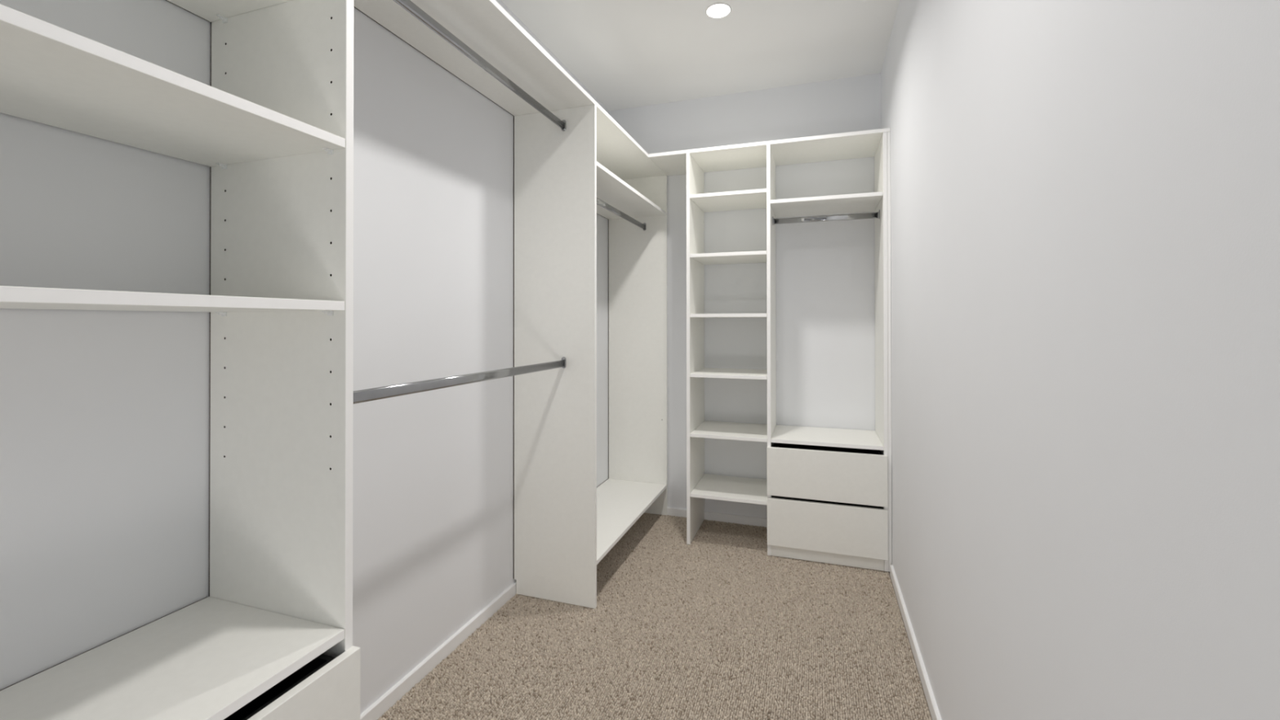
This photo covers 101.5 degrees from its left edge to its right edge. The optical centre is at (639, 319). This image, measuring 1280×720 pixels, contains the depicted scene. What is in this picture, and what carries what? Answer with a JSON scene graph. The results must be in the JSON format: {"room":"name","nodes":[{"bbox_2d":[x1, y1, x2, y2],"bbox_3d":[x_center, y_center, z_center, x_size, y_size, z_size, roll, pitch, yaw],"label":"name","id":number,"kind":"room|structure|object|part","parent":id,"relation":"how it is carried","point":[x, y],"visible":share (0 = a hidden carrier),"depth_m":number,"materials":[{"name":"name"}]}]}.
{"room":"walk-in closet","nodes":[
{"label":"walk-in closet","id":0,"kind":"room"},
{"bbox_2d":[0,0,608,714],"bbox_3d":[-0.868,-0.079,1.560,0.100,2.575,4.103,0,0,19],"label":"wall","id":1,"kind":"structure","parent":0,"point":[104,414],"depth_m":1.12,"materials":[{"name":"paint"}]},
{"bbox_2d":[360,581,515,719],"bbox_3d":[-0.830,1.183,1.488,0.012,0.050,4.003,0,0,19],"label":"baseboard","id":2,"kind":"structure","parent":1,"relation":"attached to","point":[388,700],"depth_m":1.81,"materials":[{"name":"paint"}]},
{"bbox_2d":[377,512,932,719],"bbox_3d":[-0.215,1.244,0.807,1.812,0.080,5.103,0,0,19],"label":"floor","id":3,"kind":"structure","parent":0,"point":[717,626],"depth_m":1.93,"materials":[{"name":"carpet"}]},
{"bbox_2d":[0,0,359,719],"bbox_3d":[-0.899,0.144,0.660,0.412,2.109,0.940,0,0,19],"label":"open shelving unit","id":4,"kind":"object","parent":3,"relation":"on","point":[271,638],"visible":1,"depth_m":1.04,"materials":[{"name":"white laminate"}]},
{"bbox_3d":[-0.907,-0.029,0.664,0.387,0.018,0.902,0,0,19],"label":"shelf","id":5,"kind":"part","parent":4,"relation":"part of","materials":[{"name":"white laminate"}]},
{"bbox_3d":[-0.906,0.614,0.660,0.388,0.018,0.902,0,0,19],"label":"fixed shelf","id":6,"kind":"part","parent":4,"relation":"part of","materials":[{"name":"white laminate"}]},
{"bbox_3d":[-0.907,-0.349,0.665,0.387,0.018,0.902,0,0,19],"label":"shelf","id":7,"kind":"part","parent":4,"relation":"part of","materials":[{"name":"white laminate"}]},
{"bbox_3d":[-0.908,-0.669,0.667,0.387,0.018,0.902,0,0,19],"label":"shelf","id":8,"kind":"part","parent":4,"relation":"part of","materials":[{"name":"white laminate"}]},
{"bbox_3d":[-0.760,0.146,1.099,0.388,2.109,0.018,0,0,19],"label":"panel","id":9,"kind":"part","parent":4,"relation":"part of","materials":[{"name":"white laminate"}]},
{"bbox_3d":[-0.713,0.769,0.595,0.020,0.243,0.940,0,0,19],"label":"drawer","id":10,"kind":"part","parent":4,"relation":"part of","materials":[{"name":"white laminate"}]},
{"bbox_2d":[513,104,667,608],"bbox_3d":[-0.195,0.153,2.788,0.392,2.109,1.132,0,0,19],"label":"wardrobe unit","id":11,"kind":"object","parent":3,"relation":"on","point":[565,524],"visible":1,"depth_m":2.28,"materials":[{"name":"white laminate"}]},
{"bbox_2d":[353,356,565,404],"bbox_3d":[-0.517,0.179,1.664,0.020,0.048,1.205,0,0,19],"label":"hanging rail","id":12,"kind":"object","parent":11,"relation":"attached to","point":[385,392],"visible":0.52,"depth_m":1.51,"materials":[{"name":"silver metal"}]},
{"bbox_2d":[393,0,565,131],"bbox_3d":[-0.518,-0.835,1.669,0.020,0.048,1.205,0,0,19],"label":"hanging rail","id":13,"kind":"object","parent":11,"relation":"attached to","point":[407,5],"visible":1,"depth_m":1.64,"materials":[{"name":"silver metal"}]},
{"bbox_2d":[353,0,667,179],"bbox_3d":[-0.537,-0.915,1.778,0.392,0.018,3.280,0,0,19],"label":"board","id":14,"kind":"object","parent":11,"relation":"on","point":[484,26],"visible":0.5,"depth_m":1.83,"materials":[{"name":"white laminate"}]},
{"bbox_3d":[-0.370,0.151,2.260,0.388,2.109,0.018,0,0,19],"label":"panel","id":15,"kind":"part","parent":11,"relation":"part of","materials":[{"name":"white laminate"}]},
{"bbox_2d":[596,197,645,230],"bbox_3d":[-0.145,-0.589,2.775,0.020,0.048,1.094,0,0,19],"label":"hanging rail","id":16,"kind":"object","parent":11,"relation":"attached to","point":[599,202],"visible":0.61,"depth_m":2.86,"materials":[{"name":"silver metal"}]},
{"bbox_2d":[596,161,666,219],"bbox_3d":[-0.194,-0.661,2.792,0.387,0.018,1.093,0,0,19],"label":"shelf","id":17,"kind":"object","parent":11,"relation":"attached to","point":[611,189],"depth_m":2.85,"materials":[{"name":"white laminate"}]},
{"bbox_2d":[596,478,666,564],"bbox_3d":[-0.192,1.026,2.783,0.388,0.018,1.093,0,0,19],"label":"shelf","id":18,"kind":"object","parent":11,"relation":"attached to","point":[620,502],"depth_m":2.88,"materials":[{"name":"white laminate"}]},
{"bbox_3d":[-0.015,0.156,3.315,0.388,2.109,0.018,0,0,19],"label":"panel","id":19,"kind":"part","parent":11,"relation":"part of","materials":[{"name":"white laminate"}]},
{"bbox_2d":[686,152,767,544],"bbox_3d":[0.513,0.154,2.942,0.423,2.109,0.390,0,0,19],"label":"shelving unit","id":20,"kind":"object","parent":3,"relation":"on","point":[700,486],"visible":0.89,"depth_m":2.88,"materials":[{"name":"white laminate"}]},
{"bbox_3d":[0.322,0.154,3.007,0.018,2.109,0.390,0,0,19],"label":"panel","id":21,"kind":"part","parent":20,"relation":"part of","materials":[{"name":"white laminate"}]},
{"bbox_3d":[0.522,-0.024,2.941,0.404,0.018,0.389,0,0,19],"label":"shelf","id":22,"kind":"part","parent":20,"relation":"part of","materials":[{"name":"white laminate"}]},
{"bbox_3d":[0.522,-0.346,2.942,0.404,0.018,0.389,0,0,19],"label":"shelf","id":23,"kind":"part","parent":20,"relation":"part of","materials":[{"name":"white laminate"}]},
{"bbox_3d":[0.522,-0.667,2.944,0.404,0.018,0.389,0,0,19],"label":"shelf","id":24,"kind":"part","parent":20,"relation":"part of","materials":[{"name":"white laminate"}]},
{"bbox_3d":[0.523,0.943,2.936,0.404,0.018,0.389,0,0,19],"label":"shelf","id":25,"kind":"part","parent":20,"relation":"part of","materials":[{"name":"white laminate"}]},
{"bbox_3d":[0.523,0.620,2.937,0.404,0.018,0.389,0,0,19],"label":"shelf","id":26,"kind":"part","parent":20,"relation":"part of","materials":[{"name":"white laminate"}]},
{"bbox_3d":[0.523,0.299,2.939,0.404,0.018,0.389,0,0,19],"label":"shelf","id":27,"kind":"part","parent":20,"relation":"part of","materials":[{"name":"white laminate"}]},
{"bbox_2d":[766,131,891,571],"bbox_3d":[0.986,0.152,2.773,0.580,2.109,0.410,0,0,19],"label":"wardrobe","id":28,"kind":"object","parent":3,"relation":"on","point":[829,489],"depth_m":2.61,"materials":[{"name":"white laminate"}]},
{"bbox_2d":[648,127,890,176],"bbox_3d":[0.687,-0.911,2.890,1.218,0.018,0.392,0,0,19],"label":"board","id":29,"kind":"object","parent":28,"relation":"on","point":[862,144],"visible":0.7,"depth_m":2.84,"materials":[{"name":"white laminate"}]},
{"bbox_3d":[0.723,0.153,2.872,0.018,2.109,0.390,0,0,19],"label":"panel","id":30,"kind":"part","parent":28,"relation":"part of","materials":[{"name":"white laminate"}]},
{"bbox_3d":[0.965,-0.535,2.738,0.528,0.048,0.020,0,0,19],"label":"hanging rail","id":31,"kind":"part","parent":28,"relation":"part of","materials":[{"name":"silver metal"}]},
{"bbox_2d":[770,191,883,217],"bbox_3d":[0.982,-0.607,2.789,0.528,0.018,0.389,0,0,19],"label":"shelf","id":32,"kind":"object","parent":28,"relation":"attached to","point":[865,202],"depth_m":2.73,"materials":[{"name":"white laminate"}]},
{"bbox_3d":[0.916,0.770,2.588,0.560,0.243,0.020,0,0,19],"label":"drawer","id":33,"kind":"part","parent":28,"relation":"part of","materials":[{"name":"white laminate"}]},
{"bbox_3d":[0.983,0.619,2.783,0.528,0.018,0.389,0,0,19],"label":"drawer panel","id":34,"kind":"part","parent":28,"relation":"part of","materials":[{"name":"white laminate"}]},
{"bbox_3d":[0.916,1.026,2.587,0.560,0.237,0.020,0,0,19],"label":"drawer","id":35,"kind":"part","parent":28,"relation":"part of","materials":[{"name":"white laminate"}]},
{"bbox_3d":[1.242,0.152,2.697,0.018,2.109,0.390,0,0,19],"label":"panel","id":36,"kind":"part","parent":28,"relation":"part of","materials":[{"name":"white laminate"}]},
{"bbox_2d":[501,0,899,111],"bbox_3d":[-0.074,-1.409,1.246,1.812,0.080,4.203,0,0,19],"label":"ceiling","id":37,"kind":"structure","parent":0,"point":[628,54],"depth_m":2.57,"materials":[{"name":"paint"}]},
{"bbox_2d":[706,2,731,18],"bbox_3d":[0.346,-1.361,2.305,0.111,0.004,0.111,0,0,19],"label":"recessed light","id":38,"kind":"object","parent":37,"relation":"in","point":[720,10],"visible":1,"depth_m":2.30,"materials":[{"name":"white"}]},
{"bbox_2d":[608,73,880,518],"bbox_3d":[0.581,-0.072,3.184,1.612,2.575,0.100,0,0,19],"label":"wall","id":39,"kind":"structure","parent":0,"point":[825,270],"depth_m":3.06,"materials":[{"name":"paint"}]},
{"bbox_2d":[666,506,767,527],"bbox_3d":[0.570,1.190,3.123,1.600,0.050,0.012,0,0,19],"label":"baseboard","id":40,"kind":"structure","parent":39,"relation":"attached to","point":[726,517],"depth_m":3.13,"materials":[{"name":"wood"}]},
{"bbox_2d":[880,0,1279,719],"bbox_3d":[0.754,-0.083,1.014,0.100,2.575,4.103,0,0,19],"label":"wall","id":41,"kind":"structure","parent":0,"point":[1085,194],"depth_m":0.69,"materials":[{"name":"paint"}]},
{"bbox_2d":[889,564,942,719],"bbox_3d":[0.620,1.178,0.781,0.012,0.050,3.586,0,0,19],"label":"baseboard","id":42,"kind":"structure","parent":41,"relation":"attached to","point":[929,695],"depth_m":1.85,"materials":[{"name":"wood"}]}
]}

